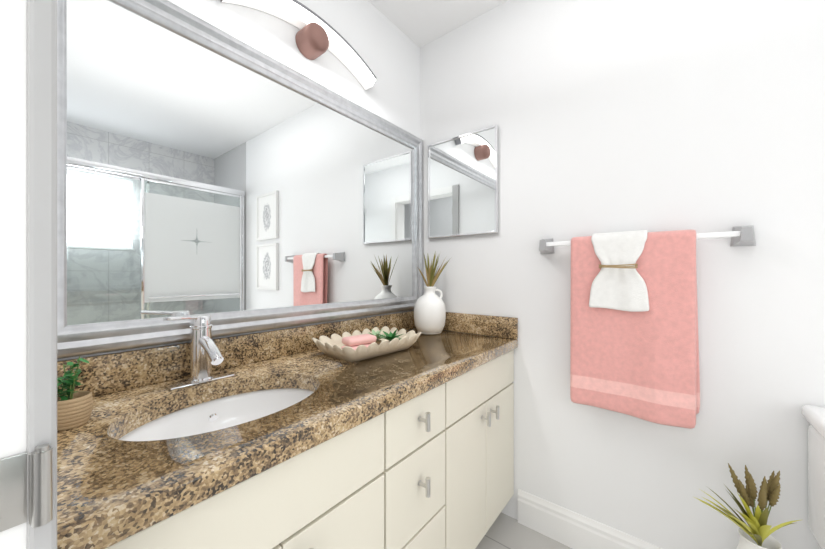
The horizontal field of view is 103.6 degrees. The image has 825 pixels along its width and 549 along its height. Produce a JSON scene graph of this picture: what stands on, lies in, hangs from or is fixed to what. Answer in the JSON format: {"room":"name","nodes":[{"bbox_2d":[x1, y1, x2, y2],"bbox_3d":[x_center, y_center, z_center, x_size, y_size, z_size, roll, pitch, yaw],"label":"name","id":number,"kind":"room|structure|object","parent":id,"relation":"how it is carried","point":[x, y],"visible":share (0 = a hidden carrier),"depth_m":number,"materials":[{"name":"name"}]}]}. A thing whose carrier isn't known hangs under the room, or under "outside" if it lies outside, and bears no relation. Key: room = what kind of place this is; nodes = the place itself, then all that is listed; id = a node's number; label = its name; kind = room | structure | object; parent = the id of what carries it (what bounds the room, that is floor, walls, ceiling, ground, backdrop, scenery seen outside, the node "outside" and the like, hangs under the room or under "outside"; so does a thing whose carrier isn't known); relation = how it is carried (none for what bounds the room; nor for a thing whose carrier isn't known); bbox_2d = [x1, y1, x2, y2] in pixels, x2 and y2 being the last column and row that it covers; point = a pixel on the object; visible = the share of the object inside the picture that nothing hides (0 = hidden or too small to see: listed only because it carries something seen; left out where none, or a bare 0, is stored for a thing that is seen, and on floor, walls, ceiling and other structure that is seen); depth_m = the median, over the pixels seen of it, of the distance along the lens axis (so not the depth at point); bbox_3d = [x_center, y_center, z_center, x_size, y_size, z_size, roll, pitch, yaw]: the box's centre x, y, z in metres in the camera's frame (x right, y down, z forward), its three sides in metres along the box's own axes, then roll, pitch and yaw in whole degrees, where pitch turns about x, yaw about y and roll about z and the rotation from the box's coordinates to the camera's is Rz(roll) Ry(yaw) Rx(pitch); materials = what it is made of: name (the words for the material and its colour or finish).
{"room":"bathroom","nodes":[
{"label":"bathroom","id":0,"kind":"room"},
{"bbox_2d":[57,390,92,430],"bbox_3d":[-0.691,0.275,0.656,0.067,0.059,0.067,0,0,38],"label":"pot","id":1,"kind":"object","parent":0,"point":[74,409],"depth_m":0.64,"materials":[{"name":"beige wicker"}]},
{"bbox_2d":[57,0,419,360],"bbox_3d":[-0.569,-0.080,1.224,0.120,2.500,2.070,0,0,38],"label":"wall","id":2,"kind":"structure","parent":0,"point":[382,45],"depth_m":1.48,"materials":[{"name":"white paint"}]},
{"bbox_2d":[57,310,416,397],"bbox_3d":[-0.414,0.255,1.306,0.020,0.099,1.508,0,0,38],"label":"backsplash","id":3,"kind":"structure","parent":2,"relation":"attached to","point":[105,373],"depth_m":0.95,"materials":[{"name":"brown stone"}]},
{"bbox_2d":[57,0,422,358],"bbox_3d":[-0.409,-0.292,1.302,0.033,0.980,1.494,0,0,38],"label":"vanity mirror","id":4,"kind":"object","parent":2,"relation":"attached to","point":[230,184],"visible":0.73,"depth_m":1.02,"materials":[{"name":"silver metal"}]},
{"bbox_2d":[220,0,375,89],"bbox_3d":[-0.387,-0.953,1.278,0.097,0.166,0.705,0,0,38],"label":"wall lamp","id":5,"kind":"object","parent":2,"relation":"attached to","point":[317,36],"visible":1,"depth_m":1.26,"materials":[{"name":"white glass"}]},
{"bbox_2d":[368,0,507,47],"bbox_3d":[0.379,-1.380,-0.158,3.320,0.100,3.070,0,0,38],"label":"ceiling","id":6,"kind":"structure","parent":0,"point":[420,23],"depth_m":1.66,"materials":[{"name":"white paint"}]},
{"bbox_2d":[475,512,571,548],"bbox_3d":[0.379,1.220,-0.158,3.320,0.100,3.070,0,0,38],"label":"floor","id":7,"kind":"structure","parent":0,"point":[504,531],"depth_m":1.44,"materials":[{"name":"tile"}]},
{"bbox_2d":[93,346,517,548],"bbox_3d":[-0.185,0.760,1.125,0.601,0.818,1.506,0,0,38],"label":"bathroom vanity","id":8,"kind":"object","parent":7,"relation":"on","point":[434,469],"depth_m":0.85,"materials":[{"name":"beige wood"}]},
{"bbox_2d":[57,330,517,548],"bbox_3d":[-0.192,0.327,1.132,0.584,0.044,1.508,0,0,38],"label":"countertop","id":9,"kind":"structure","parent":8,"relation":"on","point":[101,495],"depth_m":0.64,"materials":[{"name":"brown stone"}]},
{"bbox_2d":[57,356,92,430],"bbox_3d":[-0.686,0.237,0.647,0.086,0.135,0.074,0,0,38],"label":"potted plant","id":10,"kind":"object","parent":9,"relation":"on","point":[74,409],"visible":0.81,"depth_m":0.64,"materials":[{"name":"beige wicker"}]},
{"bbox_2d":[161,314,232,389],"bbox_3d":[-0.572,0.207,0.892,0.153,0.195,0.175,0,0,38],"label":"faucet","id":11,"kind":"object","parent":9,"relation":"on","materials":[{"name":"silver metal"}]},
{"bbox_2d":[101,374,328,461],"bbox_3d":[-0.441,0.424,0.796,0.361,0.173,0.511,0,0,38],"label":"sink","id":12,"kind":"object","parent":9,"relation":"in","point":[138,435],"depth_m":0.87,"materials":[{"name":"white ceramic"}]},
{"bbox_2d":[312,326,421,361],"bbox_3d":[-0.170,0.261,1.286,0.255,0.087,0.395,0,0,42],"label":"tray","id":13,"kind":"object","parent":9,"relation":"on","point":[356,345],"visible":1,"depth_m":1.23,"materials":[{"name":"beige ceramic"}]},
{"bbox_2d":[414,254,450,334],"bbox_3d":[0.105,0.091,1.676,0.216,0.427,0.181,0,0,38],"label":"jug vase","id":14,"kind":"object","parent":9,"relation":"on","point":[429,313],"visible":0.98,"depth_m":1.64,"materials":[{"name":"white ceramic"}]},
{"bbox_2d":[694,463,799,548],"bbox_3d":[0.948,0.861,0.936,0.215,0.617,0.205,0,0,38],"label":"floor vase","id":15,"kind":"object","parent":7,"relation":"on","point":[756,532],"visible":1,"depth_m":0.93,"materials":[{"name":"white ceramic"}]},
{"bbox_2d":[802,405,824,548],"bbox_3d":[1.146,0.780,0.571,0.458,0.777,0.715,0,0,38],"label":"toilet","id":16,"kind":"object","parent":7,"relation":"on","point":[814,416],"visible":0.96,"depth_m":0.91,"materials":[{"name":"white ceramic"}]},
{"bbox_2d":[420,0,824,548],"bbox_3d":[0.946,-0.080,1.273,2.200,2.500,0.120,0,0,38],"label":"wall","id":17,"kind":"structure","parent":0,"point":[698,116],"depth_m":1.22,"materials":[{"name":"white paint"}]},
{"bbox_2d":[428,125,497,238],"bbox_3d":[0.256,-0.470,1.724,0.414,0.530,0.021,0,0,38],"label":"wall mirror","id":18,"kind":"object","parent":17,"relation":"attached to","point":[463,185],"visible":1,"depth_m":1.71,"materials":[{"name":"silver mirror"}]},
{"bbox_2d":[443,312,517,337],"bbox_3d":[0.275,0.255,1.710,0.564,0.099,0.021,0,0,38],"label":"backsplash","id":19,"kind":"structure","parent":17,"relation":"attached to","point":[499,326],"depth_m":1.64,"materials":[{"name":"brown stone"}]},
{"bbox_2d":[518,489,661,548],"bbox_3d":[1.134,1.095,1.039,1.614,0.150,0.014,0,0,38],"label":"baseboard","id":20,"kind":"structure","parent":17,"relation":"attached to","point":[567,527],"depth_m":1.40,"materials":[{"name":"white paint"}]},
{"bbox_2d":[539,225,755,428],"bbox_3d":[0.811,0.182,1.218,0.681,0.690,0.131,0,0,38],"label":"towel rail","id":21,"kind":"object","parent":17,"relation":"attached to","point":[634,343],"visible":1,"depth_m":1.18,"materials":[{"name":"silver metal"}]},
{"bbox_2d":[588,230,649,311],"bbox_3d":[0.785,-0.014,1.236,0.195,0.300,0.083,0,0,38],"label":"towel","id":22,"kind":"object","parent":21,"relation":"hanging from","point":[609,289],"depth_m":1.21,"materials":[{"name":"white fabric"}]},
{"bbox_2d":[570,229,700,428],"bbox_3d":[0.815,0.187,1.217,0.404,0.684,0.063,0,0,38],"label":"towel","id":23,"kind":"object","parent":21,"relation":"hanging from","point":[634,336],"depth_m":1.18,"materials":[{"name":"pink fabric"}]},
{"bbox_3d":[-0.078,-1.115,0.004,0.840,0.430,0.120,0,0,38],"label":"wall","id":24,"kind":"structure","parent":0,"visible":0},
{"bbox_2d":[0,0,56,548],"bbox_3d":[-0.071,0.110,-0.002,0.956,2.120,0.159,0,0,38],"label":"door frame","id":25,"kind":"structure","parent":24,"relation":"attached to","point":[28,226],"depth_m":0.30,"materials":[{"name":"white paint"}]},
{"bbox_2d":[0,444,52,531],"bbox_3d":[-0.355,0.133,0.285,0.018,1.700,0.052,0,0,38],"label":"door jamb hinges","id":26,"kind":"object","parent":25,"relation":"attached to","point":[13,490],"visible":1,"depth_m":0.29,"materials":[{"name":"silver metal"}]}
]}

